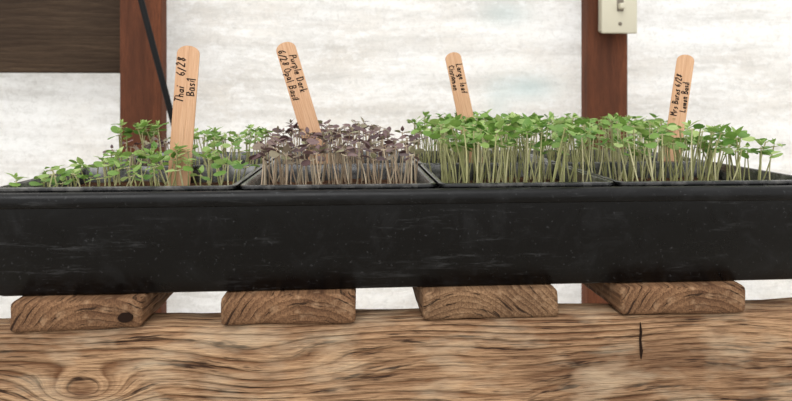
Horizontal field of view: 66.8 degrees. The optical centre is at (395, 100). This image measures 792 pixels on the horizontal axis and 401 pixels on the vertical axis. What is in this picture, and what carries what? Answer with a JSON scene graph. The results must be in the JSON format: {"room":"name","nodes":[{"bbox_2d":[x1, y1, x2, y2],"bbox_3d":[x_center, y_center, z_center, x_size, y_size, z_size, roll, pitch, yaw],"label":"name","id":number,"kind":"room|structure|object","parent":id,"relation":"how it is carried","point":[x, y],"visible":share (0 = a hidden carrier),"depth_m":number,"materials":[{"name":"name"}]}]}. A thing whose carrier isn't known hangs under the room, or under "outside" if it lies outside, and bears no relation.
{"room":"greenhouse","nodes":[
{"label":"greenhouse","id":0,"kind":"room"},
{"bbox_2d":[0,0,119,72],"bbox_3d":[-1.118,-0.199,1.228,1.220,0.282,0.030,0,0,-4],"label":"wooden plank","id":1,"kind":"object","parent":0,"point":[37,36],"visible":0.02,"depth_m":1.24,"materials":[{"name":"brown wood"}]},
{"bbox_2d":[120,0,166,314],"bbox_3d":[-0.519,-0.183,1.236,0.082,2.300,0.038,0,0,-4],"label":"wooden post","id":2,"kind":"object","parent":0,"point":[141,96],"depth_m":1.22,"materials":[{"name":"brown wood"}]},
{"bbox_2d":[0,0,791,316],"bbox_3d":[0.105,-0.183,1.370,4.800,2.300,0.024,0,0,-4],"label":"wall","id":3,"kind":"structure","parent":0,"point":[382,63],"depth_m":1.37,"materials":[{"name":"white paint"}]},
{"label":"floor","id":4,"kind":"structure","parent":0,"visible":0},
{"bbox_2d":[138,0,172,124],"bbox_3d":[-0.523,0.113,1.174,0.224,1.708,0.069,0,0,6],"label":"irrigation hose","id":5,"kind":"object","parent":4,"relation":"on","point":[143,9],"visible":0.22,"depth_m":1.14,"materials":[{"name":"black rubber"}]},
{"bbox_2d":[0,281,791,400],"bbox_3d":[0.019,0.542,0.583,2.221,0.850,0.440,0,0,-4],"label":"wooden bench","id":6,"kind":"object","parent":4,"relation":"on","point":[686,340],"visible":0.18,"depth_m":0.37,"materials":[{"name":"brown wood"}]},
{"bbox_2d":[0,184,791,295],"bbox_3d":[0.010,0.085,0.496,0.540,0.063,0.269,0,0,-4],"label":"seedling tray","id":7,"kind":"object","parent":6,"relation":"on","point":[52,243],"visible":0.62,"depth_m":0.37,"materials":[{"name":"black plastic"}]},
{"bbox_2d":[0,165,261,192],"bbox_3d":[-0.172,0.081,0.419,0.141,0.059,0.120,0,0,-4],"label":"pack","id":8,"kind":"object","parent":7,"relation":"in","point":[24,187],"visible":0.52,"depth_m":0.42,"materials":[{"name":"plastic"}]},
{"bbox_2d":[7,140,259,186],"bbox_3d":[-0.170,0.048,0.419,0.155,0.036,0.117,0,0,-4],"label":"seedlings","id":9,"kind":"object","parent":8,"relation":"on","point":[158,157],"visible":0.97,"depth_m":0.41,"materials":[{"name":"green plant"}]},
{"bbox_2d":[167,46,199,185],"bbox_3d":[-0.163,0.019,0.460,0.025,0.122,0.002,0,0,-4],"label":"plant label","id":10,"kind":"object","parent":8,"relation":"in","point":[188,57],"visible":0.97,"depth_m":0.46,"materials":[{"name":"brown wood"}]},
{"bbox_2d":[91,152,274,165],"bbox_3d":[-0.181,0.081,0.543,0.141,0.059,0.124,0,0,-4],"label":"pack","id":11,"kind":"object","parent":7,"relation":"in","point":[243,157],"visible":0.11,"depth_m":0.60,"materials":[{"name":"plastic"}]},
{"bbox_2d":[103,135,169,164],"bbox_3d":[-0.216,0.049,0.528,0.056,0.035,0.077,0,0,32],"label":"seedlings","id":12,"kind":"object","parent":11,"relation":"on","point":[147,145],"visible":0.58,"depth_m":0.53,"materials":[{"name":"green plant"}]},
{"bbox_2d":[108,119,272,164],"bbox_3d":[-0.177,0.041,0.539,0.127,0.051,0.127,0,0,-4],"label":"seedlings","id":13,"kind":"object","parent":11,"relation":"on","point":[143,125],"visible":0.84,"depth_m":0.51,"materials":[{"name":"green plant"}]},
{"bbox_2d":[240,164,435,189],"bbox_3d":[-0.039,0.081,0.429,0.122,0.059,0.120,0,0,-4],"label":"pack","id":14,"kind":"object","parent":7,"relation":"in","point":[424,181],"visible":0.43,"depth_m":0.44,"materials":[{"name":"plastic"}]},
{"bbox_2d":[248,126,428,184],"bbox_3d":[-0.037,0.043,0.430,0.123,0.047,0.114,0,0,-4],"label":"seedlings","id":15,"kind":"object","parent":14,"relation":"on","point":[328,138],"visible":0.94,"depth_m":0.41,"materials":[{"name":"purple plant"}]},
{"bbox_2d":[268,151,415,164],"bbox_3d":[-0.048,0.081,0.552,0.122,0.059,0.124,0,0,-4],"label":"pack","id":16,"kind":"object","parent":7,"relation":"in","point":[364,152],"visible":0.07,"depth_m":0.61,"materials":[{"name":"plastic"}]},
{"bbox_2d":[276,42,327,163],"bbox_3d":[-0.076,0.016,0.511,0.052,0.131,0.002,0,0,-4],"label":"plant label","id":17,"kind":"object","parent":16,"relation":"in","point":[287,53],"visible":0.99,"depth_m":0.51,"materials":[{"name":"brown wood"}]},
{"bbox_2d":[272,117,390,163],"bbox_3d":[-0.057,0.041,0.550,0.106,0.052,0.121,0,0,-4],"label":"seedlings","id":18,"kind":"object","parent":16,"relation":"on","point":[356,127],"visible":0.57,"depth_m":0.53,"materials":[{"name":"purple plant"}]},
{"bbox_2d":[409,150,547,168],"bbox_3d":[0.071,0.081,0.561,0.113,0.059,0.124,0,0,-4],"label":"pack","id":19,"kind":"object","parent":7,"relation":"in","point":[531,157],"visible":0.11,"depth_m":0.60,"materials":[{"name":"plastic"}]},
{"bbox_2d":[445,52,482,162],"bbox_3d":[0.066,0.018,0.566,0.040,0.126,0.002,0,0,-4],"label":"plant label","id":20,"kind":"object","parent":19,"relation":"in","point":[457,78],"visible":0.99,"depth_m":0.56,"materials":[{"name":"brown wood"}]},
{"bbox_2d":[407,109,536,162],"bbox_3d":[0.069,0.037,0.561,0.124,0.059,0.131,0,0,-4],"label":"seedlings","id":21,"kind":"object","parent":19,"relation":"on","point":[485,116],"visible":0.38,"depth_m":0.54,"materials":[{"name":"green plant"}]},
{"bbox_2d":[420,163,612,187],"bbox_3d":[0.080,0.081,0.437,0.113,0.059,0.120,0,0,-4],"label":"pack","id":22,"kind":"object","parent":7,"relation":"in","point":[435,175],"visible":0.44,"depth_m":0.42,"materials":[{"name":"plastic"}]},
{"bbox_2d":[410,112,597,182],"bbox_3d":[0.078,0.038,0.436,0.128,0.058,0.127,0,0,-4],"label":"seedlings","id":23,"kind":"object","parent":22,"relation":"on","point":[472,139],"visible":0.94,"depth_m":0.41,"materials":[{"name":"green plant"}]},
{"bbox_2d":[518,149,704,162],"bbox_3d":[0.197,0.081,0.569,0.136,0.059,0.124,0,0,-4],"label":"pack","id":24,"kind":"object","parent":7,"relation":"in","point":[531,153],"visible":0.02,"depth_m":0.62,"materials":[{"name":"plastic"}]},
{"bbox_2d":[533,112,694,161],"bbox_3d":[0.199,0.039,0.567,0.147,0.056,0.124,0,0,-4],"label":"seedlings","id":25,"kind":"object","parent":24,"relation":"on","point":[562,120],"visible":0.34,"depth_m":0.56,"materials":[{"name":"green plant"}]},
{"bbox_2d":[663,55,693,160],"bbox_3d":[0.245,0.020,0.524,0.030,0.121,0.006,0,0,-4],"label":"plant label","id":26,"kind":"object","parent":24,"relation":"in","point":[682,76],"visible":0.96,"depth_m":0.52,"materials":[{"name":"brown wood"}]},
{"bbox_2d":[561,162,791,185],"bbox_3d":[0.206,0.081,0.446,0.136,0.059,0.120,0,0,-4],"label":"pack","id":27,"kind":"object","parent":7,"relation":"in","point":[776,178],"visible":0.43,"depth_m":0.44,"materials":[{"name":"plastic"}]},
{"bbox_2d":[561,113,785,180],"bbox_3d":[0.203,0.038,0.446,0.138,0.057,0.126,0,0,-4],"label":"seedlings","id":28,"kind":"object","parent":27,"relation":"on","point":[730,139],"visible":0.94,"depth_m":0.43,"materials":[{"name":"green plant"}]},
{"bbox_2d":[581,0,626,303],"bbox_3d":[0.452,-0.183,1.304,0.088,2.300,0.038,0,0,-4],"label":"wooden post","id":29,"kind":"object","parent":4,"relation":"on","point":[603,55],"visible":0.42,"depth_m":1.28,"materials":[{"name":"brown wood"}]},
{"bbox_2d":[598,0,636,33],"bbox_3d":[0.466,-0.200,1.262,0.076,0.120,0.048,0,0,-4],"label":"light switch","id":30,"kind":"object","parent":29,"relation":"attached to","point":[614,16],"visible":1,"depth_m":1.25,"materials":[{"name":"beige plastic"}]}
]}

